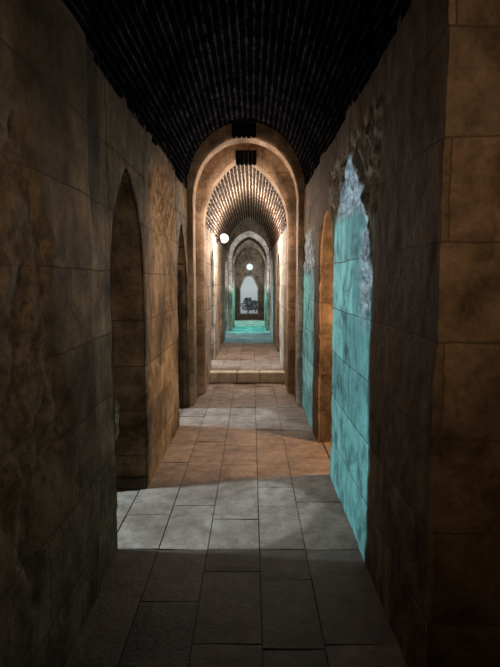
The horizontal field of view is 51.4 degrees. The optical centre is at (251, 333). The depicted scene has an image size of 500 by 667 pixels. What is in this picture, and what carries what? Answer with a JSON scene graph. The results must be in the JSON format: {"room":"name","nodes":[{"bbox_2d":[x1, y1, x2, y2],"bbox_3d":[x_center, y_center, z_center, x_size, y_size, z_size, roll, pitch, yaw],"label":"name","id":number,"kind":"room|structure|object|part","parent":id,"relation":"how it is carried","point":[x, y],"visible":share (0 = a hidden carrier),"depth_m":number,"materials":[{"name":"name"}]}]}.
{"room":"stone vaulted corridor","nodes":[
{"label":"stone vaulted corridor","id":0,"kind":"room"},
{"bbox_2d":[0,0,189,666],"bbox_3d":[-0.946,-0.336,3.559,0.349,3.140,5.950,0,6,0],"label":"wall","id":1,"kind":"structure","parent":0,"point":[94,243],"depth_m":2.24,"materials":[{"name":"stone"}]},
{"bbox_2d":[116,476,146,488],"bbox_3d":[-0.968,1.153,4.032,0.305,0.090,0.075,0,6,0],"label":"baseboard","id":2,"kind":"structure","parent":1,"relation":"attached to","point":[124,482],"depth_m":4.00,"materials":[{"name":"stone"}]},
{"bbox_2d":[177,270,183,407],"bbox_3d":[-0.050,-1.236,8.347,2.500,3.950,22.260,0,6,0],"label":"trim","id":3,"kind":"structure","parent":1,"relation":"attached to","point":[179,278],"depth_m":6.46,"materials":[{"name":"brown stone"}]},
{"bbox_2d":[206,228,228,386],"bbox_3d":[-0.861,-0.938,11.213,0.408,2.770,7.300,0,6,0],"label":"wall","id":4,"kind":"structure","parent":0,"point":[217,257],"depth_m":9.52,"materials":[{"name":"stone"}]},
{"bbox_2d":[216,234,228,243],"bbox_3d":[-0.555,-1.762,9.671,0.246,0.191,0.176,0,6,0],"label":"wall lamp","id":5,"kind":"object","parent":4,"relation":"attached to","point":[223,238],"visible":0.99,"depth_m":9.61,"materials":[{"name":"glass"}]},
{"bbox_3d":[-0.520,-1.769,9.670,0.176,0.176,0.176,0,6,0],"label":"globe","id":6,"kind":"part","parent":5,"relation":"part of"},
{"bbox_2d":[234,266,235,319],"bbox_3d":[-0.796,-1.416,17.326,0.408,2.470,4.360,0,6,0],"label":"wall","id":7,"kind":"structure","parent":0,"point":[234,266],"depth_m":18.91,"materials":[{"name":"stone"}]},
{"bbox_2d":[64,382,406,666],"bbox_3d":[0.000,0.825,8.559,10.400,0.206,22.260,0,6,0],"label":"floor","id":8,"kind":"structure","parent":0,"point":[241,548],"depth_m":2.97,"materials":[{"name":"stone"}]},
{"bbox_2d":[195,143,295,392],"bbox_3d":[-0.075,-1.105,7.325,1.650,3.902,0.386,0,6,0],"label":"stone arch","id":9,"kind":"object","parent":8,"relation":"on","point":[261,158],"visible":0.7,"depth_m":7.16,"materials":[{"name":"stone"}]},
{"bbox_2d":[187,121,305,404],"bbox_3d":[-0.077,-0.892,6.627,1.565,3.622,0.333,0,6,0],"label":"stone arch","id":10,"kind":"object","parent":8,"relation":"on","point":[237,132],"visible":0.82,"depth_m":6.48,"materials":[{"name":"stone"}]},
{"bbox_2d":[209,370,284,382],"bbox_3d":[-0.080,0.681,8.213,1.240,0.164,0.200,0,6,0],"label":"stone step","id":11,"kind":"structure","parent":8,"relation":"on","point":[215,376],"depth_m":8.12,"materials":[{"name":"beige stone"}]},
{"bbox_2d":[62,0,410,189],"bbox_3d":[-0.077,-1.875,3.401,1.481,0.834,5.950,0,6,0],"label":"ceiling","id":12,"kind":"structure","parent":0,"point":[188,70],"depth_m":3.87,"materials":[{"name":"brick"}]},
{"bbox_2d":[206,164,286,250],"bbox_3d":[-0.080,-2.381,11.064,1.234,0.972,7.300,0,6,0],"label":"ceiling","id":13,"kind":"structure","parent":0,"point":[243,193],"depth_m":9.43,"materials":[{"name":"brown brick"}]},
{"bbox_2d":[211,319,282,370],"bbox_3d":[0.000,0.097,13.883,2.200,0.166,11.480,0,6,0],"label":"floor","id":14,"kind":"structure","parent":0,"point":[249,346],"depth_m":10.69,"materials":[{"name":"stone"}]},
{"bbox_2d":[229,231,269,329],"bbox_3d":[-0.083,-1.430,14.980,1.165,2.982,0.284,0,6,0],"label":"stone arch","id":15,"kind":"object","parent":14,"relation":"on","point":[244,235],"visible":0.94,"depth_m":14.83,"materials":[{"name":"stone"}]},
{"bbox_2d":[233,240,265,327],"bbox_3d":[-0.080,-1.422,15.784,1.024,2.802,0.307,0,6,0],"label":"stone arch","id":16,"kind":"object","parent":14,"relation":"on","point":[247,243],"visible":0.87,"depth_m":15.58,"materials":[{"name":"stone"}]},
{"bbox_2d":[232,237,265,266],"bbox_3d":[-0.080,-2.639,17.200,1.104,0.828,4.360,0,6,0],"label":"ceiling","id":17,"kind":"structure","parent":0,"point":[247,238],"depth_m":15.64,"materials":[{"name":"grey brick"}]},
{"bbox_2d":[228,219,269,317],"bbox_3d":[-0.050,-1.727,14.831,1.500,3.600,0.001,0,6,0],"label":"wall","id":18,"kind":"structure","parent":0,"point":[249,225],"depth_m":14.71,"materials":[{"name":"brown stone"}]},
{"bbox_2d":[236,246,263,318],"bbox_3d":[-0.050,-2.071,19.641,1.900,3.300,0.400,0,6,0],"label":"wall","id":19,"kind":"structure","parent":0,"point":[250,255],"depth_m":19.42,"materials":[{"name":"stone"}]},
{"bbox_2d":[239,274,258,315],"bbox_3d":[-0.115,-1.436,19.495,0.753,1.553,0.060,0,6,0],"label":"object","id":20,"kind":"structure","parent":19,"relation":"in","point":[245,276],"depth_m":19.44,"materials":[{"name":"stone"}]},
{"bbox_2d":[246,264,252,269],"bbox_3d":[-0.085,-2.461,19.227,0.240,0.240,0.335,0,6,0],"label":"wall lamp","id":21,"kind":"object","parent":19,"relation":"attached to","point":[249,266],"visible":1,"depth_m":19.09,"materials":[{"name":"glass"}]},
{"bbox_2d":[264,267,264,320],"bbox_3d":[0.636,-1.416,17.326,0.408,2.470,4.360,0,6,0],"label":"wall","id":22,"kind":"structure","parent":0,"point":[264,267],"depth_m":18.30,"materials":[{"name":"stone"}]},
{"bbox_2d":[269,228,286,385],"bbox_3d":[0.701,-0.938,11.213,0.408,2.770,7.300,0,6,0],"label":"wall","id":23,"kind":"structure","parent":0,"point":[278,254],"depth_m":9.62,"materials":[{"name":"stone"}]},
{"bbox_2d":[302,0,449,666],"bbox_3d":[0.804,-0.397,4.156,0.361,3.140,4.750,0,6,0],"label":"wall","id":24,"kind":"structure","parent":0,"point":[373,199],"depth_m":2.49,"materials":[{"name":"stone"}]},
{"bbox_2d":[426,0,499,666],"bbox_3d":[1.768,-0.234,1.788,2.264,3.300,0.027,0,6,0],"label":"wall","id":25,"kind":"structure","parent":0,"point":[463,623],"depth_m":1.82,"materials":[{"name":"stone"}]},
{"label":"outside","id":26,"kind":"structure","parent":0,"visible":0},
{"bbox_2d":[240,292,256,312],"bbox_3d":[0.000,-2.440,39.935,24.000,0.480,40.050,0,6,0],"label":"ground","id":27,"kind":"structure","parent":26,"point":[253,295],"depth_m":42.42,"materials":[{"name":"white"}]},
{"bbox_2d":[241,297,254,312],"bbox_3d":[-0.187,-1.207,22.181,0.667,0.704,0.675,0,6,0],"label":"tree","id":28,"kind":"object","parent":27,"relation":"on","point":[248,299],"visible":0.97,"depth_m":22.08,"materials":[{"name":"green plant"}]},
{"bbox_2d":[250,300,256,311],"bbox_3d":[0.167,-1.227,23.193,0.650,0.538,0.663,0,6,0],"label":"tree","id":29,"kind":"object","parent":27,"relation":"on","point":[254,301],"visible":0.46,"depth_m":23.08,"materials":[{"name":"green plant"}]}
]}

